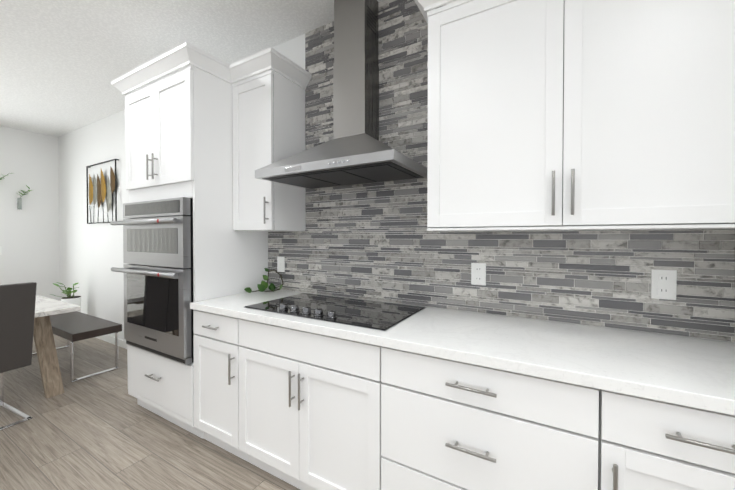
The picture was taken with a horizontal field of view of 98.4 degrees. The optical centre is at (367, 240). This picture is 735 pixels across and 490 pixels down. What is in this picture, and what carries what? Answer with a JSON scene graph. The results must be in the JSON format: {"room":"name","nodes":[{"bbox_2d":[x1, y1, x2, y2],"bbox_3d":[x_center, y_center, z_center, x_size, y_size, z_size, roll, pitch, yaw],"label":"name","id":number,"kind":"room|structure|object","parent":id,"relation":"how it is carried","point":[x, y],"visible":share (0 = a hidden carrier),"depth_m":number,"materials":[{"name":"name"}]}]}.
{"room":"dining room and kitchen","nodes":[
{"label":"dining room and kitchen","id":0,"kind":"room"},
{"bbox_2d":[0,126,59,300],"bbox_3d":[-6.023,-0.116,2.582,0.120,2.830,5.200,0,1,30],"label":"wall","id":1,"kind":"structure","parent":0,"point":[29,239],"depth_m":4.53,"materials":[{"name":"white paint"}]},
{"bbox_2d":[17,185,31,209],"bbox_3d":[-4.805,-0.606,4.442,0.111,0.342,0.172,0,1,30],"label":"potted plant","id":2,"kind":"object","parent":1,"relation":"attached to","point":[19,204],"visible":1,"depth_m":4.42,"materials":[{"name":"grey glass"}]},
{"bbox_2d":[0,334,299,489],"bbox_3d":[-1.694,1.379,0.157,10.060,0.100,5.320,0,1,30],"label":"floor","id":3,"kind":"structure","parent":0,"point":[104,431],"depth_m":2.05,"materials":[{"name":"brown wood"}]},
{"bbox_2d":[0,282,36,429],"bbox_3d":[-2.737,0.803,2.253,0.584,1.000,0.380,0,1,25],"label":"dining chair","id":4,"kind":"object","parent":3,"relation":"on","point":[17,307],"visible":1,"depth_m":2.24,"materials":[{"name":"grey leather"}]},
{"bbox_2d":[33,316,63,397],"bbox_3d":[-3.620,0.943,2.819,1.929,0.705,0.829,0,1,30],"label":"dining table legs","id":5,"kind":"object","parent":3,"relation":"on","point":[48,362],"visible":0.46,"depth_m":2.65,"materials":[{"name":"brown wood"}]},
{"bbox_2d":[34,295,80,317],"bbox_3d":[-3.620,0.570,2.814,2.230,0.038,0.960,0,1,30],"label":"dining table","id":6,"kind":"object","parent":5,"relation":"on","point":[45,306],"visible":0.46,"depth_m":2.65,"materials":[{"name":"stone"}]},
{"bbox_2d":[50,282,80,339],"bbox_3d":[-3.893,0.908,4.104,0.362,0.744,0.311,0,1,30],"label":"potted plant","id":7,"kind":"object","parent":3,"relation":"on","point":[73,299],"visible":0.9,"depth_m":4.13,"materials":[{"name":"green plant"}]},
{"bbox_2d":[32,311,121,382],"bbox_3d":[-3.161,1.061,3.363,1.420,0.455,0.380,0,1,30],"label":"bench","id":8,"kind":"object","parent":3,"relation":"on","point":[71,327],"visible":0.62,"depth_m":3.10,"materials":[{"name":"brown leather"}]},
{"bbox_2d":[125,65,267,438],"bbox_3d":[-1.341,0.092,2.483,0.860,2.415,0.666,0,1,30],"label":"tall cabinet","id":9,"kind":"object","parent":3,"relation":"on","point":[178,133],"visible":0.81,"depth_m":2.18,"materials":[{"name":"white paint"}]},
{"bbox_2d":[110,197,193,364],"bbox_3d":[-1.366,0.256,2.442,0.830,1.072,0.704,0,1,30],"label":"double wall oven","id":10,"kind":"object","parent":9,"relation":"in","point":[157,270],"visible":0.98,"depth_m":2.14,"materials":[{"name":"silver metal"}]},
{"bbox_2d":[110,0,455,95],"bbox_3d":[-0.250,-1.154,1.816,3.537,0.092,0.694,0,1,30],"label":"crown molding","id":11,"kind":"structure","parent":9,"relation":"on","point":[177,57],"depth_m":2.10,"materials":[{"name":"white paint"}]},
{"bbox_2d":[193,310,248,461],"bbox_3d":[-0.778,0.867,2.169,0.434,0.873,0.661,0,1,30],"label":"base cabinet","id":12,"kind":"object","parent":3,"relation":"on","point":[216,345],"visible":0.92,"depth_m":1.92,"materials":[{"name":"white paint"}]},
{"bbox_2d":[238,319,382,489],"bbox_3d":[-0.194,0.872,1.830,0.912,0.873,0.661,0,1,30],"label":"base cabinet","id":13,"kind":"object","parent":3,"relation":"on","point":[309,410],"visible":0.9,"depth_m":1.55,"materials":[{"name":"white paint"}]},
{"bbox_2d":[190,289,734,415],"bbox_3d":[0.167,0.417,1.625,2.609,0.040,0.644,0,1,30],"label":"countertop","id":14,"kind":"structure","parent":13,"relation":"on","point":[698,373],"depth_m":1.19,"materials":[{"name":"stone"}]},
{"bbox_2d":[244,268,283,292],"bbox_3d":[-0.747,0.300,2.352,0.233,0.172,0.219,0,1,30],"label":"pothos plant","id":15,"kind":"object","parent":14,"relation":"on","point":[262,286],"visible":1,"depth_m":2.37,"materials":[{"name":"green plant"}]},
{"bbox_2d":[244,293,425,330],"bbox_3d":[-0.194,0.371,1.852,0.930,0.043,0.524,0,1,30],"label":"cooktop","id":16,"kind":"object","parent":14,"relation":"in","point":[381,316],"visible":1,"depth_m":1.75,"materials":[{"name":"black glass"}]},
{"bbox_2d":[381,347,598,489],"bbox_3d":[0.528,0.877,1.411,0.754,0.873,0.661,0,1,30],"label":"base cabinet","id":17,"kind":"object","parent":3,"relation":"on","point":[446,424],"visible":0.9,"depth_m":1.14,"materials":[{"name":"white paint"}]},
{"bbox_2d":[598,389,734,489],"bbox_3d":[1.073,0.881,1.095,0.502,0.873,0.661,0,1,30],"label":"base cabinet","id":18,"kind":"object","parent":3,"relation":"on","point":[647,444],"visible":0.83,"depth_m":0.90,"materials":[{"name":"white paint"}]},
{"bbox_2d":[0,0,382,136],"bbox_3d":[-1.694,-1.551,0.120,10.060,0.100,5.320,0,1,30],"label":"ceiling","id":19,"kind":"structure","parent":0,"point":[63,63],"depth_m":2.42,"materials":[{"name":"paint"}]},
{"bbox_2d":[58,0,730,341],"bbox_3d":[-1.573,-0.122,3.074,7.323,2.830,0.120,0,1,30],"label":"wall","id":20,"kind":"structure","parent":0,"point":[91,255],"depth_m":4.16,"materials":[{"name":"white paint"}]},
{"bbox_2d":[86,159,118,223],"bbox_3d":[-3.354,-0.599,4.006,0.820,0.760,0.042,0,1,30],"label":"wall art","id":21,"kind":"object","parent":20,"relation":"attached to","point":[97,191],"visible":0.92,"depth_m":3.97,"materials":[{"name":"gold"}]},
{"bbox_2d":[95,335,126,348],"bbox_3d":[-3.113,1.237,3.905,3.599,0.090,0.016,0,1,30],"label":"baseboard","id":22,"kind":"structure","parent":20,"relation":"attached to","point":[111,340],"depth_m":3.90,"materials":[{"name":"white"}]},
{"bbox_2d":[232,70,305,231],"bbox_3d":[-0.722,-0.591,2.289,0.393,1.043,0.366,0,1,30],"label":"upper cabinet","id":23,"kind":"object","parent":20,"relation":"attached to","point":[268,115],"visible":1,"depth_m":2.17,"materials":[{"name":"white paint"}]},
{"bbox_2d":[255,0,426,188],"bbox_3d":[-0.152,-0.944,1.872,0.915,1.154,0.507,0,1,30],"label":"range hood","id":24,"kind":"object","parent":20,"relation":"attached to","point":[333,162],"visible":0.96,"depth_m":1.90,"materials":[{"name":"silver metal"}]},
{"bbox_2d":[268,0,734,341],"bbox_3d":[0.163,-0.561,1.605,2.610,1.914,0.668,0,1,30],"label":"tile backsplash","id":25,"kind":"structure","parent":20,"relation":"attached to","point":[377,241],"depth_m":1.86,"materials":[{"name":"grey glass"}]},
{"bbox_2d":[277,256,284,271],"bbox_3d":[-0.677,0.185,2.474,0.076,0.120,0.012,0,1,30],"label":"outlet","id":26,"kind":"object","parent":25,"relation":"attached to","point":[280,264],"visible":1,"depth_m":2.47,"materials":[{"name":"white plastic"}]},
{"bbox_2d":[471,263,485,285],"bbox_3d":[0.606,0.182,1.731,0.076,0.120,0.007,0,1,30],"label":"electrical outlet","id":27,"kind":"object","parent":25,"relation":"attached to","point":[478,273],"visible":1,"depth_m":1.73,"materials":[{"name":"white plastic"}]},
{"bbox_2d":[651,269,676,299],"bbox_3d":[1.262,0.187,1.350,0.080,0.125,0.007,0,1,30],"label":"electrical outlet","id":28,"kind":"object","parent":25,"relation":"attached to","point":[663,284],"visible":1,"depth_m":1.35,"materials":[{"name":"white plastic"}]},
{"bbox_2d":[427,0,734,231],"bbox_3d":[0.862,-0.574,1.369,1.160,1.055,0.366,0,1,30],"label":"upper cabinet","id":29,"kind":"object","parent":20,"relation":"attached to","point":[560,115],"visible":1,"depth_m":1.23,"materials":[{"name":"white paint"}]}
]}

